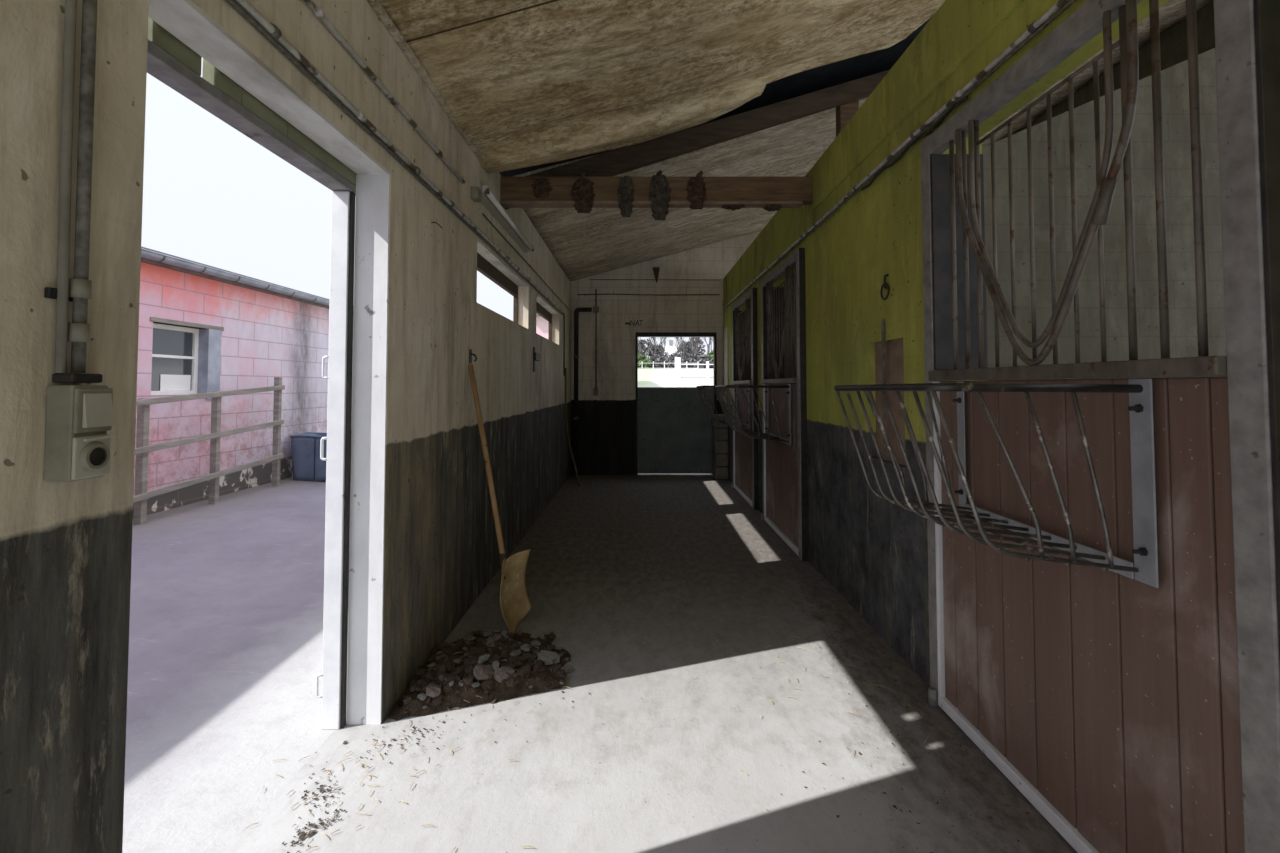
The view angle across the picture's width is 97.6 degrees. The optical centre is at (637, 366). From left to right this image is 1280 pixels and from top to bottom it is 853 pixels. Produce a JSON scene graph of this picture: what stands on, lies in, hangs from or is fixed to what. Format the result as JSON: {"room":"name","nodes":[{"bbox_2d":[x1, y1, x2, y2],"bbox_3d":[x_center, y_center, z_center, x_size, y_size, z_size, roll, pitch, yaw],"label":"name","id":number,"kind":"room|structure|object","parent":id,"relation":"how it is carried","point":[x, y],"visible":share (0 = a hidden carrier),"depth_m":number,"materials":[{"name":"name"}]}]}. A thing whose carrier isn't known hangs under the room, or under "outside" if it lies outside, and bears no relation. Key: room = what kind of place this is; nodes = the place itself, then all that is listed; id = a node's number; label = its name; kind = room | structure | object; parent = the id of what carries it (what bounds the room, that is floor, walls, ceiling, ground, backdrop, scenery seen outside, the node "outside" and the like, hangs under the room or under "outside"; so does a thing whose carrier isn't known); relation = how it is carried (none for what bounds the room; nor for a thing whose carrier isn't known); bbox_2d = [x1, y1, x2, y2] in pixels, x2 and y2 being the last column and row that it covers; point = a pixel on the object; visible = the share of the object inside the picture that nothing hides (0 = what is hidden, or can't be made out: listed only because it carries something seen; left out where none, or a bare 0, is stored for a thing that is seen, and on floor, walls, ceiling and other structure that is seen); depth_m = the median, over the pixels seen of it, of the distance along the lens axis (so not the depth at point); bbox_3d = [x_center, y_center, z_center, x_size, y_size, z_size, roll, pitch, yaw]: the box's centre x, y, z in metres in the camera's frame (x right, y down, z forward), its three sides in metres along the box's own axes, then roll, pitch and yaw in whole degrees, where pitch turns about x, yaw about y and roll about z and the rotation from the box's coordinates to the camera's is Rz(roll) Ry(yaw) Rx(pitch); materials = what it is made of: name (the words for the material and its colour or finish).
{"room":"farm building","nodes":[
{"label":"farm building","id":0,"kind":"room"},
{"bbox_2d":[0,0,570,852],"bbox_3d":[-1.175,0.049,3.400,0.150,3.240,12.000,0,-2,0],"label":"wall","id":1,"kind":"structure","parent":0,"point":[66,547],"depth_m":1.20,"materials":[{"name":"paint"}]},
{"bbox_2d":[44,0,97,372],"bbox_3d":[-1.081,-0.760,1.092,0.036,1.545,0.070,0,-2,0],"label":"conduit","id":2,"kind":"object","parent":1,"relation":"attached to","point":[77,290],"visible":0.98,"depth_m":1.07,"materials":[{"name":"metal"}]},
{"bbox_2d":[44,373,115,481],"bbox_3d":[-1.065,0.112,1.039,0.070,0.197,0.132,0,-2,0],"label":"socket","id":3,"kind":"object","parent":1,"relation":"attached to","point":[79,418],"visible":1,"depth_m":1.03,"materials":[{"name":"grey plastic"}]},
{"bbox_2d":[147,17,356,729],"bbox_3d":[-1.308,0.299,1.836,0.116,2.430,1.290,0,-2,0],"label":"door frame","id":4,"kind":"structure","parent":1,"relation":"attached to","point":[170,61],"depth_m":2.38,"materials":[{"name":"metal"}]},
{"bbox_2d":[148,0,389,174],"bbox_3d":[-1.171,-0.878,1.877,0.138,0.017,1.220,0,-2,0],"label":"trim","id":5,"kind":"structure","parent":1,"relation":"attached to","point":[183,19],"depth_m":1.69,"materials":[{"name":"paint"}]},
{"bbox_2d":[346,175,389,724],"bbox_3d":[-1.177,0.343,2.446,0.147,2.385,0.010,0,-2,0],"label":"trim","id":6,"kind":"structure","parent":1,"relation":"attached to","point":[371,267],"depth_m":2.44,"materials":[{"name":"paint"}]},
{"bbox_2d":[304,0,465,183],"bbox_3d":[-1.086,-1.251,0.519,0.031,0.034,5.950,0,-2,0],"label":"conduit","id":7,"kind":"object","parent":1,"relation":"attached to","point":[318,12],"visible":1,"depth_m":2.29,"materials":[{"name":"plastic"}]},
{"bbox_2d":[226,0,562,313],"bbox_3d":[-1.086,-0.950,2.785,0.036,0.056,10.500,0,-2,0],"label":"conduit","id":8,"kind":"object","parent":1,"relation":"attached to","point":[245,8],"visible":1,"depth_m":2.11,"materials":[{"name":"plastic"}]},
{"bbox_2d":[367,0,491,172],"bbox_3d":[-1.085,-1.556,0.780,0.030,0.055,6.650,0,-2,0],"label":"trim","id":9,"kind":"structure","parent":1,"relation":"attached to","point":[376,5],"depth_m":2.75,"materials":[{"name":"wood"}]},
{"bbox_2d":[469,349,476,362],"bbox_3d":[-1.077,-0.067,3.667,0.049,0.090,0.045,0,-2,0],"label":"wall hook","id":10,"kind":"object","parent":1,"relation":"attached to","point":[470,350],"visible":1,"depth_m":3.66,"materials":[{"name":"black metal"}]},
{"bbox_2d":[477,252,517,323],"bbox_3d":[-1.226,-0.625,4.725,0.043,0.440,1.800,0,-2,0],"label":"window","id":11,"kind":"structure","parent":1,"relation":"in","point":[484,267],"depth_m":4.91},
{"bbox_2d":[471,177,533,252],"bbox_3d":[-1.052,-1.161,4.548,0.095,0.178,1.750,0,-2,0],"label":"lamp","id":12,"kind":"object","parent":1,"relation":"attached to","point":[480,192],"visible":1,"depth_m":4.21,"materials":[{"name":"plastic"}]},
{"bbox_2d":[477,239,527,286],"bbox_3d":[-1.152,-0.840,4.732,0.096,0.014,1.800,0,-2,0],"label":"trim","id":13,"kind":"structure","parent":1,"relation":"attached to","point":[482,249],"depth_m":4.60,"materials":[{"name":"concrete"}]},
{"bbox_2d":[482,213,568,309],"bbox_3d":[-1.092,-0.989,6.388,0.017,0.022,4.900,0,-2,0],"label":"cable","id":14,"kind":"object","parent":1,"relation":"attached to","point":[490,222],"visible":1,"depth_m":5.12,"materials":[{"name":"metal"}]},
{"bbox_2d":[533,347,539,371],"bbox_3d":[-1.083,-0.071,5.976,0.035,0.260,0.260,0,-2,0],"label":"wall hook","id":15,"kind":"object","parent":1,"relation":"attached to","point":[536,356],"visible":1,"depth_m":5.88,"materials":[{"name":"black metal"}]},
{"bbox_2d":[536,302,551,340],"bbox_3d":[-1.226,-0.548,6.943,0.043,0.440,1.760,0,-2,0],"label":"window","id":16,"kind":"structure","parent":1,"relation":"in","point":[540,310],"depth_m":7.46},
{"bbox_2d":[536,294,558,314],"bbox_3d":[-1.152,-0.763,6.951,0.096,0.014,1.760,0,-2,0],"label":"trim","id":17,"kind":"structure","parent":1,"relation":"attached to","point":[542,302],"depth_m":6.95,"materials":[{"name":"concrete"}]},
{"bbox_2d":[562,313,564,375],"bbox_3d":[-1.086,-0.323,8.156,0.018,0.914,0.179,0,-2,0],"label":"cable","id":18,"kind":"object","parent":1,"relation":"attached to","point":[562,313],"visible":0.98,"depth_m":8.22,"materials":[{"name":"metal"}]},
{"bbox_2d":[565,368,579,486],"bbox_3d":[-0.951,0.869,8.166,0.046,1.706,0.384,2,-3,-41],"label":"garden hose","id":19,"kind":"object","parent":1,"relation":"hanging from","point":[565,368],"visible":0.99,"depth_m":8.27,"materials":[{"name":"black rubber"}]},
{"bbox_2d":[500,177,812,207],"bbox_3d":[0.160,-1.403,4.512,2.620,0.230,0.120,0,-2,0],"label":"ceiling beam","id":20,"kind":"structure","parent":1,"relation":"attached to","point":[515,192],"depth_m":4.47,"materials":[{"name":"wood"}]},
{"bbox_2d":[530,178,552,197],"bbox_3d":[-0.770,-1.420,4.459,0.181,0.162,0.037,0,-2,0],"label":"nest","id":21,"kind":"object","parent":20,"relation":"attached to","point":[541,187],"visible":1,"depth_m":4.46,"materials":[{"name":"soil"}]},
{"bbox_2d":[571,178,594,213],"bbox_3d":[-0.437,-1.356,4.422,0.196,0.272,0.107,0,-2,0],"label":"nest","id":22,"kind":"object","parent":20,"relation":"attached to","point":[582,194],"visible":1,"depth_m":4.41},
{"bbox_2d":[617,175,634,216],"bbox_3d":[-0.096,-1.350,4.426,0.142,0.322,0.097,0,-2,0],"label":"nest","id":23,"kind":"object","parent":20,"relation":"attached to","point":[625,194],"visible":1,"depth_m":4.42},
{"bbox_2d":[648,173,670,219],"bbox_3d":[0.174,-1.342,4.415,0.184,0.364,0.118,0,-2,0],"label":"nest","id":24,"kind":"object","parent":20,"relation":"attached to","point":[659,196],"visible":1,"depth_m":4.40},
{"bbox_2d":[685,176,706,209],"bbox_3d":[0.463,-1.380,4.441,0.175,0.263,0.070,0,-2,0],"label":"nest","id":25,"kind":"object","parent":20,"relation":"attached to","point":[696,190],"visible":1,"depth_m":4.43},
{"bbox_2d":[721,204,744,210],"bbox_3d":[0.766,-1.273,4.497,0.210,0.041,0.090,0,-2,0],"label":"nest","id":26,"kind":"object","parent":20,"relation":"attached to","point":[733,207],"visible":1,"depth_m":4.47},
{"bbox_2d":[763,204,780,211],"bbox_3d":[1.080,-1.270,4.497,0.150,0.048,0.090,0,-2,0],"label":"nest","id":27,"kind":"object","parent":20,"relation":"attached to","point":[769,207],"visible":1,"depth_m":4.46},
{"bbox_2d":[505,70,889,208],"bbox_3d":[0.740,-1.953,4.646,3.720,1.309,0.070,0,-2,0],"label":"rafter","id":28,"kind":"object","parent":1,"relation":"attached to","point":[626,159],"visible":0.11,"depth_m":4.61,"materials":[{"name":"wood"}]},
{"bbox_2d":[226,473,1076,852],"bbox_3d":[1.860,1.568,3.347,6.280,0.008,12.000,0,-2,0],"label":"floor","id":29,"kind":"structure","parent":0,"point":[661,770],"depth_m":2.30,"materials":[{"name":"concrete"}]},
{"bbox_2d":[388,631,570,720],"bbox_3d":[-0.725,1.494,2.810,0.740,0.118,0.920,0,-2,0],"label":"sweepings","id":30,"kind":"object","parent":29,"relation":"on","point":[454,700],"visible":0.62,"depth_m":2.65,"materials":[{"name":"soil"}]},
{"bbox_2d":[403,696,411,704],"bbox_3d":[-1.027,1.490,2.497,0.041,0.032,0.036,2,-3,-45],"label":"clod","id":31,"kind":"object","parent":30,"relation":"on","point":[407,700],"visible":1,"depth_m":2.49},
{"bbox_2d":[409,680,420,687],"bbox_3d":[-1.046,1.498,2.636,0.060,0.033,0.042,0,-2,-4],"label":"clod","id":32,"kind":"object","parent":30,"relation":"on","point":[414,682],"visible":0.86,"depth_m":2.63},
{"bbox_2d":[417,693,426,700],"bbox_3d":[-0.969,1.482,2.513,0.042,0.023,0.032,0,-2,8],"label":"rubble piece","id":33,"kind":"object","parent":30,"relation":"on","point":[421,696],"visible":1,"depth_m":2.50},
{"bbox_2d":[426,670,435,677],"bbox_3d":[-0.976,1.456,2.646,0.043,0.028,0.062,0,-2,9],"label":"clod","id":34,"kind":"object","parent":30,"relation":"on","point":[430,674],"visible":1,"depth_m":2.63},
{"bbox_2d":[426,683,441,697],"bbox_3d":[-0.930,1.471,2.552,0.071,0.050,0.104,1,-2,-20],"label":"rubble piece","id":35,"kind":"object","parent":30,"relation":"on","point":[432,690],"visible":1,"depth_m":2.52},
{"bbox_2d":[433,694,441,704],"bbox_3d":[-0.900,1.494,2.515,0.041,0.029,0.063,1,-2,-18],"label":"clod","id":36,"kind":"object","parent":30,"relation":"on","point":[437,700],"visible":0.93,"depth_m":2.50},
{"bbox_2d":[438,664,445,671],"bbox_3d":[-0.931,1.436,2.668,0.036,0.030,0.043,1,-2,-31],"label":"clod","id":37,"kind":"object","parent":30,"relation":"on","point":[442,667],"visible":1,"depth_m":2.66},
{"bbox_2d":[463,676,473,684],"bbox_3d":[-0.785,1.453,2.595,0.048,0.033,0.038,-1,-2,36],"label":"clod","id":38,"kind":"object","parent":30,"relation":"on","point":[469,679],"visible":1,"depth_m":2.58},
{"bbox_2d":[465,664,474,672],"bbox_3d":[-0.812,1.461,2.709,0.041,0.025,0.058,0,-2,-4],"label":"clod","id":39,"kind":"object","parent":30,"relation":"on","point":[470,667],"visible":0.98,"depth_m":2.70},
{"bbox_2d":[473,663,494,679],"bbox_3d":[-0.730,1.455,2.665,0.082,0.083,0.124,-2,-3,41],"label":"rubble piece","id":40,"kind":"object","parent":30,"relation":"on","point":[481,672],"visible":0.96,"depth_m":2.64,"materials":[{"name":"stone"}]},
{"bbox_2d":[478,654,489,663],"bbox_3d":[-0.757,1.433,2.741,0.042,0.035,0.063,-1,-2,21],"label":"rubble piece","id":41,"kind":"object","parent":30,"relation":"on","point":[485,657],"visible":0.99,"depth_m":2.73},
{"bbox_2d":[481,680,491,689],"bbox_3d":[-0.707,1.488,2.613,0.050,0.039,0.044,1,-2,-17],"label":"clod","id":42,"kind":"object","parent":30,"relation":"on","point":[485,684],"visible":0.99,"depth_m":2.60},
{"bbox_2d":[492,660,498,669],"bbox_3d":[-0.691,1.455,2.722,0.036,0.033,0.055,1,-2,-28],"label":"rubble piece","id":43,"kind":"object","parent":30,"relation":"on","point":[495,664],"visible":0.91,"depth_m":2.71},
{"bbox_2d":[494,667,514,682],"bbox_3d":[-0.639,1.469,2.670,0.089,0.062,0.086,-1,-2,16],"label":"rubble piece","id":44,"kind":"object","parent":30,"relation":"on","point":[499,672],"visible":0.88,"depth_m":2.65,"materials":[{"name":"stone"}]},
{"bbox_2d":[505,676,514,686],"bbox_3d":[-0.597,1.478,2.624,0.050,0.036,0.041,-1,-2,30],"label":"clod","id":45,"kind":"object","parent":30,"relation":"on","point":[510,682],"visible":1,"depth_m":2.61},
{"bbox_2d":[517,669,525,675],"bbox_3d":[-0.562,1.473,2.693,0.042,0.028,0.032,0,-2,0],"label":"clod","id":46,"kind":"object","parent":30,"relation":"on","point":[521,672],"visible":1,"depth_m":2.69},
{"bbox_2d":[537,650,559,664],"bbox_3d":[-0.469,1.499,2.878,0.135,0.049,0.111,1,-2,-15],"label":"rubble piece","id":47,"kind":"object","parent":30,"relation":"on","point":[548,657],"visible":0.85,"depth_m":2.87,"materials":[{"name":"stone"}]},
{"bbox_2d":[551,664,561,672],"bbox_3d":[-0.406,1.504,2.789,0.044,0.040,0.055,-1,-2,18],"label":"clod","id":48,"kind":"object","parent":30,"relation":"on","point":[555,666],"visible":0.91,"depth_m":2.78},
{"bbox_2d":[468,364,531,632],"bbox_3d":[-0.828,0.766,3.468,0.281,1.569,0.538,2,-3,-39],"label":"shovel","id":49,"kind":"object","parent":29,"relation":"on","point":[515,604],"visible":0.99,"depth_m":3.38,"materials":[{"name":"brown wood"}]},
{"bbox_2d":[145,514,927,851],"bbox_3d":[-1.937,1.500,3.796,6.877,0.159,3.156,-1,-2,33],"label":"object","id":50,"kind":"object","parent":29,"relation":"on","point":[290,514],"visible":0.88,"depth_m":2.16,"materials":[{"name":"soil"}]},
{"bbox_2d":[561,665,575,673],"bbox_3d":[-0.361,1.545,2.848,0.057,0.038,0.079,-2,-3,44],"label":"rubble piece","id":51,"kind":"object","parent":29,"relation":"on","point":[568,668],"visible":0.83,"depth_m":2.84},
{"bbox_2d":[573,307,591,475],"bbox_3d":[-0.907,0.401,9.132,0.295,2.736,0.089,0,-2,0],"label":"drain pipe","id":52,"kind":"object","parent":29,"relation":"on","point":[580,309],"visible":0.99,"depth_m":9.11,"materials":[{"name":"black metal"}]},
{"bbox_2d":[282,521,1041,852],"bbox_3d":[0.063,1.540,4.268,2.705,0.114,6.991,0,-2,0],"label":"crumbs","id":53,"kind":"object","parent":29,"relation":"on","point":[344,742],"visible":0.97,"depth_m":2.00,"materials":[{"name":"soil"}]},
{"bbox_2d":[712,463,727,478],"bbox_3d":[1.300,1.661,8.877,0.200,0.190,0.420,0,-2,0],"label":"concrete block","id":54,"kind":"object","parent":29,"relation":"on","point":[718,472],"visible":0.86,"depth_m":8.67,"materials":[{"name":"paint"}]},
{"bbox_2d":[713,452,727,465],"bbox_3d":[1.305,1.461,8.884,0.190,0.190,0.420,0,-2,0],"label":"concrete block","id":55,"kind":"object","parent":54,"relation":"on","point":[719,459],"visible":0.86,"depth_m":8.68,"materials":[{"name":"paint"}]},
{"bbox_2d":[712,439,727,452],"bbox_3d":[1.300,1.261,8.891,0.200,0.190,0.420,0,-2,0],"label":"concrete block","id":56,"kind":"object","parent":55,"relation":"on","point":[718,446],"visible":0.87,"depth_m":8.68,"materials":[{"name":"paint"}]},
{"bbox_2d":[712,426,727,439],"bbox_3d":[1.305,1.061,8.898,0.190,0.190,0.420,0,-2,0],"label":"concrete block","id":57,"kind":"object","parent":56,"relation":"on","point":[717,433],"visible":0.86,"depth_m":8.69,"materials":[{"name":"paint"}]},
{"bbox_2d":[712,414,727,427],"bbox_3d":[1.300,0.861,8.905,0.200,0.190,0.420,0,-2,0],"label":"concrete block","id":58,"kind":"object","parent":57,"relation":"on","point":[720,416],"visible":0.62,"depth_m":8.70,"materials":[{"name":"paint"}]},
{"bbox_2d":[379,0,944,172],"bbox_3d":[1.933,-2.436,0.974,6.194,1.890,6.980,0,-2,0],"label":"ceiling","id":59,"kind":"structure","parent":0,"point":[561,80],"depth_m":3.28,"materials":[{"name":"wood"}]},
{"bbox_2d":[406,0,558,42],"bbox_3d":[0.400,-1.985,1.255,3.001,0.874,2.778,0,-2,0],"label":"trim","id":60,"kind":"structure","parent":59,"relation":"attached to","point":[551,1],"depth_m":2.61,"materials":[{"name":"wood"}]},
{"bbox_2d":[571,230,761,474],"bbox_3d":[1.950,-0.750,9.332,6.500,5.250,0.200,0,-2,0],"label":"wall","id":61,"kind":"structure","parent":0,"point":[607,420],"depth_m":9.23,"materials":[{"name":"paint"}]},
{"bbox_2d":[593,289,598,395],"bbox_3d":[-0.690,-0.399,9.194,0.100,1.760,0.049,0,-2,0],"label":"conduit","id":62,"kind":"object","parent":61,"relation":"attached to","point":[595,308],"visible":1,"depth_m":9.19,"materials":[{"name":"metal"}]},
{"bbox_2d":[590,279,687,279],"bbox_3d":[0.290,-1.431,9.246,2.180,0.017,0.012,0,-2,0],"label":"cable","id":63,"kind":"object","parent":61,"relation":"attached to","point":[590,279],"visible":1,"depth_m":9.24,"materials":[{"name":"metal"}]},
{"bbox_2d":[577,294,719,295],"bbox_3d":[0.175,-1.186,9.237,2.350,0.033,0.018,0,-2,0],"label":"cable","id":64,"kind":"object","parent":61,"relation":"attached to","point":[577,294],"visible":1,"depth_m":9.23,"materials":[{"name":"metal"}]},
{"bbox_2d":[653,267,659,281],"bbox_3d":[0.300,-1.509,9.233,0.120,0.240,0.050,0,-2,0],"label":"iron bracket","id":65,"kind":"object","parent":61,"relation":"attached to","point":[655,269],"visible":1,"depth_m":9.22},
{"bbox_2d":[636,332,716,474],"bbox_3d":[0.625,0.607,9.209,1.330,2.330,0.110,0,-2,0],"label":"door","id":66,"kind":"structure","parent":61,"relation":"in","point":[674,429],"depth_m":9.17,"materials":[{"name":"black metal"}]},
{"bbox_2d":[786,272,795,383],"bbox_3d":[3.300,-0.451,6.420,3.400,4.250,0.160,0,-2,0],"label":"wall","id":67,"kind":"structure","parent":0,"point":[794,272],"depth_m":6.33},
{"bbox_2d":[499,0,1172,176],"bbox_3d":[1.825,-2.712,3.647,7.150,2.225,12.300,0,-2,0],"label":"deck","id":68,"kind":"object","parent":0,"point":[843,71],"depth_m":5.01,"materials":[{"name":"wood"}]},
{"bbox_2d":[511,0,1210,281],"bbox_3d":[1.917,-2.300,6.984,6.166,1.721,4.562,0,-2,0],"label":"ceiling","id":69,"kind":"structure","parent":0,"point":[601,240],"depth_m":6.41,"materials":[{"name":"wood"}]},
{"bbox_2d":[723,0,1168,685],"bbox_3d":[1.490,0.009,3.402,0.220,3.320,12.000,0,-2,0],"label":"wall","id":70,"kind":"structure","parent":0,"point":[871,549],"depth_m":3.31,"materials":[{"name":"yellow paint"}]},
{"bbox_2d":[723,326,728,384],"bbox_3d":[1.403,-0.147,8.956,0.011,0.940,0.450,0,-2,0],"label":"trim","id":71,"kind":"structure","parent":70,"relation":"attached to","point":[725,330],"depth_m":8.95,"materials":[{"name":"paint"}]},
{"bbox_2d":[731,288,758,509],"bbox_3d":[1.463,0.398,7.315,0.279,2.615,1.453,0,-2,0],"label":"door","id":72,"kind":"structure","parent":70,"relation":"in","point":[744,323],"depth_m":7.06,"materials":[{"name":"wood"}]},
{"bbox_2d":[696,384,749,428],"bbox_3d":[1.070,0.505,7.227,0.563,0.545,0.899,0,-2,0],"label":"rack","id":73,"kind":"object","parent":72,"relation":"attached to","point":[701,389],"visible":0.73,"depth_m":7.03,"materials":[{"name":"metal"}]},
{"bbox_2d":[761,248,807,560],"bbox_3d":[1.463,0.331,5.406,0.279,2.615,1.453,0,-2,0],"label":"door","id":74,"kind":"structure","parent":70,"relation":"in","point":[784,466],"depth_m":5.14,"materials":[{"name":"wood"}]},
{"bbox_2d":[715,384,790,444],"bbox_3d":[1.070,0.441,5.398,0.563,0.545,0.899,0,-2,0],"label":"rack","id":75,"kind":"object","parent":74,"relation":"attached to","point":[768,436],"visible":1,"depth_m":5.10,"materials":[{"name":"metal"}]},
{"bbox_2d":[836,100,858,136],"bbox_3d":[1.750,-1.800,4.756,0.300,1.030,0.140,0,-2,0],"label":"post","id":76,"kind":"object","parent":70,"relation":"attached to","point":[844,113],"visible":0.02,"depth_m":4.71,"materials":[{"name":"wood"}]},
{"bbox_2d":[880,274,888,299],"bbox_3d":[1.398,-0.448,3.173,0.027,0.146,0.100,0,-2,0],"label":"ring","id":77,"kind":"object","parent":70,"relation":"attached to","point":[885,284],"visible":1,"depth_m":3.15,"materials":[{"name":"black metal"}]},
{"bbox_2d":[875,338,904,465],"bbox_3d":[1.518,0.196,3.180,0.155,0.730,0.450,0,-2,0],"label":"board","id":78,"kind":"object","parent":70,"relation":"attached to","point":[894,357],"depth_m":3.18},
{"bbox_2d":[723,0,1075,309],"bbox_3d":[1.382,-1.119,3.316,0.031,0.078,11.550,0,-2,0],"label":"conduit","id":79,"kind":"object","parent":70,"relation":"attached to","point":[1034,28],"visible":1,"depth_m":2.56,"materials":[{"name":"plastic"}]},
{"bbox_2d":[921,0,1279,852],"bbox_3d":[1.463,0.210,1.918,0.279,2.615,1.453,0,-2,0],"label":"door","id":80,"kind":"structure","parent":70,"relation":"in","point":[1134,716],"depth_m":1.58,"materials":[{"name":"wood"}]},
{"bbox_2d":[834,378,1158,587],"bbox_3d":[1.070,0.319,1.911,0.563,0.545,0.899,0,-2,0],"label":"rack","id":81,"kind":"object","parent":80,"relation":"attached to","point":[1144,569],"visible":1,"depth_m":1.52,"materials":[{"name":"metal"}]},
{"bbox_2d":[982,48,1226,379],"bbox_3d":[3.300,-0.534,4.051,3.400,4.250,0.160,0,-2,0],"label":"wall","id":82,"kind":"structure","parent":0,"point":[1174,79],"depth_m":3.99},
{"bbox_2d":[1005,0,1214,137],"bbox_3d":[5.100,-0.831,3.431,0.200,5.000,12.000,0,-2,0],"label":"beam","id":83,"kind":"structure","parent":0,"point":[1173,41],"depth_m":5.31,"materials":[{"name":"wood"}]},
{"label":"outside","id":84,"kind":"structure","parent":0,"visible":0},
{"bbox_2d":[638,368,713,386],"bbox_3d":[10.000,0.323,89.423,140.000,8.515,160.000,0,-2,0],"label":"field","id":85,"kind":"structure","parent":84,"point":[645,376],"depth_m":41.66,"materials":[{"name":"white"}]},
{"bbox_2d":[638,354,652,368],"bbox_3d":[0.217,-0.617,80.021,3.771,2.597,2.581,0,-2,0],"label":"bush","id":86,"kind":"object","parent":85,"relation":"on","point":[643,361],"visible":0.56,"depth_m":79.53,"materials":[{"name":"green plant"}]},
{"bbox_2d":[638,339,656,357],"bbox_3d":[1.159,-2.333,100.118,4.680,5.299,2.585,0,-2,0],"label":"thicket","id":87,"kind":"object","parent":85,"relation":"on","point":[644,348],"visible":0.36,"depth_m":100.03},
{"bbox_2d":[648,355,666,368],"bbox_3d":[2.968,-0.564,81.063,3.601,2.489,2.543,0,-2,0],"label":"bush","id":88,"kind":"object","parent":85,"relation":"on","point":[658,360],"visible":0.83,"depth_m":80.41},
{"bbox_2d":[649,345,666,356],"bbox_3d":[3.649,-1.818,100.484,3.663,4.331,2.519,0,-2,0],"label":"thicket","id":89,"kind":"object","parent":85,"relation":"on","point":[660,346],"visible":0.37,"depth_m":100.22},
{"bbox_2d":[652,337,665,354],"bbox_3d":[2.932,-2.969,83.677,3.398,7.080,3.711,0,-2,0],"label":"bare tree","id":90,"kind":"object","parent":85,"relation":"on","point":[664,342],"visible":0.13,"depth_m":84.07,"materials":[{"name":"grey plant"}]},
{"bbox_2d":[660,337,681,356],"bbox_3d":[7.021,-3.642,124.203,5.758,9.000,8.600,0,-2,0],"label":"house","id":91,"kind":"structure","parent":85,"relation":"on","point":[670,349],"depth_m":120.21,"materials":[{"name":"stone"}]},
{"bbox_2d":[663,353,687,368],"bbox_3d":[5.379,-0.643,80.076,3.651,2.713,2.726,0,-2,0],"label":"bush","id":92,"kind":"object","parent":85,"relation":"on","point":[670,360],"visible":0.67,"depth_m":79.57,"materials":[{"name":"plant"}]},
{"bbox_2d":[669,337,681,356],"bbox_3d":[6.160,-2.746,90.727,2.263,6.490,3.367,0,-2,0],"label":"bare tree","id":93,"kind":"object","parent":85,"relation":"on","point":[676,340],"visible":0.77,"depth_m":89.87,"materials":[{"name":"grey plant"}]},
{"bbox_2d":[677,341,693,355],"bbox_3d":[8.565,-2.199,100.944,3.725,4.976,2.519,0,-2,0],"label":"thicket","id":94,"kind":"object","parent":85,"relation":"on","point":[687,344],"visible":0.28,"depth_m":100.53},
{"bbox_2d":[683,353,697,368],"bbox_3d":[7.594,-0.665,81.082,3.346,2.641,2.542,0,-2,0],"label":"bush","id":95,"kind":"object","parent":85,"relation":"on","point":[689,357],"visible":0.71,"depth_m":80.36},
{"bbox_2d":[675,357,712,386],"bbox_3d":[3.530,0.531,22.095,4.140,1.780,0.200,0,-2,0],"label":"fence","id":96,"kind":"object","parent":85,"relation":"on","point":[678,364],"visible":0.33,"depth_m":22.02,"materials":[{"name":"white paint"}]},
{"bbox_2d":[690,337,698,353],"bbox_3d":[9.568,-4.175,91.895,4.873,9.135,4.517,0,-2,0],"label":"bare tree","id":97,"kind":"object","parent":85,"relation":"on","point":[695,351],"visible":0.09,"depth_m":92.01,"materials":[{"name":"grey plant"}]},
{"bbox_2d":[688,337,705,355],"bbox_3d":[10.410,-2.709,101.367,4.076,5.883,2.524,0,-2,0],"label":"thicket","id":98,"kind":"object","parent":85,"relation":"on","point":[699,347],"visible":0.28,"depth_m":101.08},
{"bbox_2d":[693,354,712,368],"bbox_3d":[9.322,-0.586,80.094,3.023,2.434,2.747,0,-2,0],"label":"bush","id":99,"kind":"object","parent":85,"relation":"on","point":[701,359],"visible":0.76,"depth_m":79.51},
{"bbox_2d":[702,337,712,353],"bbox_3d":[10.454,-3.140,86.699,3.359,7.351,5.191,0,-2,0],"label":"bare tree","id":100,"kind":"object","parent":85,"relation":"on","point":[708,345],"visible":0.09,"depth_m":86.08,"materials":[{"name":"grey plant"}]},
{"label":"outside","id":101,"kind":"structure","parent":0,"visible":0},
{"bbox_2d":[122,477,350,852],"bbox_3d":[-7.280,1.775,11.945,12.000,0.190,40.000,0,-2,0],"label":"ground","id":102,"kind":"structure","parent":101,"point":[225,657],"depth_m":2.87,"materials":[{"name":"concrete"}]},
{"bbox_2d":[133,377,284,524],"bbox_3d":[-4.585,0.787,5.076,0.100,1.441,4.203,0,-2,0],"label":"fence","id":103,"kind":"object","parent":102,"relation":"on","point":[141,495],"visible":0.61,"depth_m":6.01,"materials":[{"name":"wood"}]},
{"bbox_2d":[133,246,353,518],"bbox_3d":[-7.340,0.134,5.999,5.381,2.950,20.400,0,-2,0],"label":"outbuilding","id":104,"kind":"structure","parent":102,"relation":"on","point":[203,328],"depth_m":6.51,"materials":[{"name":"brick"}]},
{"bbox_2d":[290,431,351,480],"bbox_3d":[-4.333,1.241,7.820,0.844,0.626,0.668,0,-2,0],"label":"tub","id":105,"kind":"object","parent":102,"relation":"on","point":[307,465],"visible":0.48,"depth_m":7.53,"materials":[{"name":"blue plastic"}]},
{"bbox_2d":[536,313,548,338],"bbox_3d":[-3.700,-0.252,30.027,3.000,5.500,8.600,0,-2,0],"label":"barn","id":106,"kind":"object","parent":102,"relation":"on","point":[541,323],"visible":0.02,"depth_m":26.08,"materials":[{"name":"brick"}]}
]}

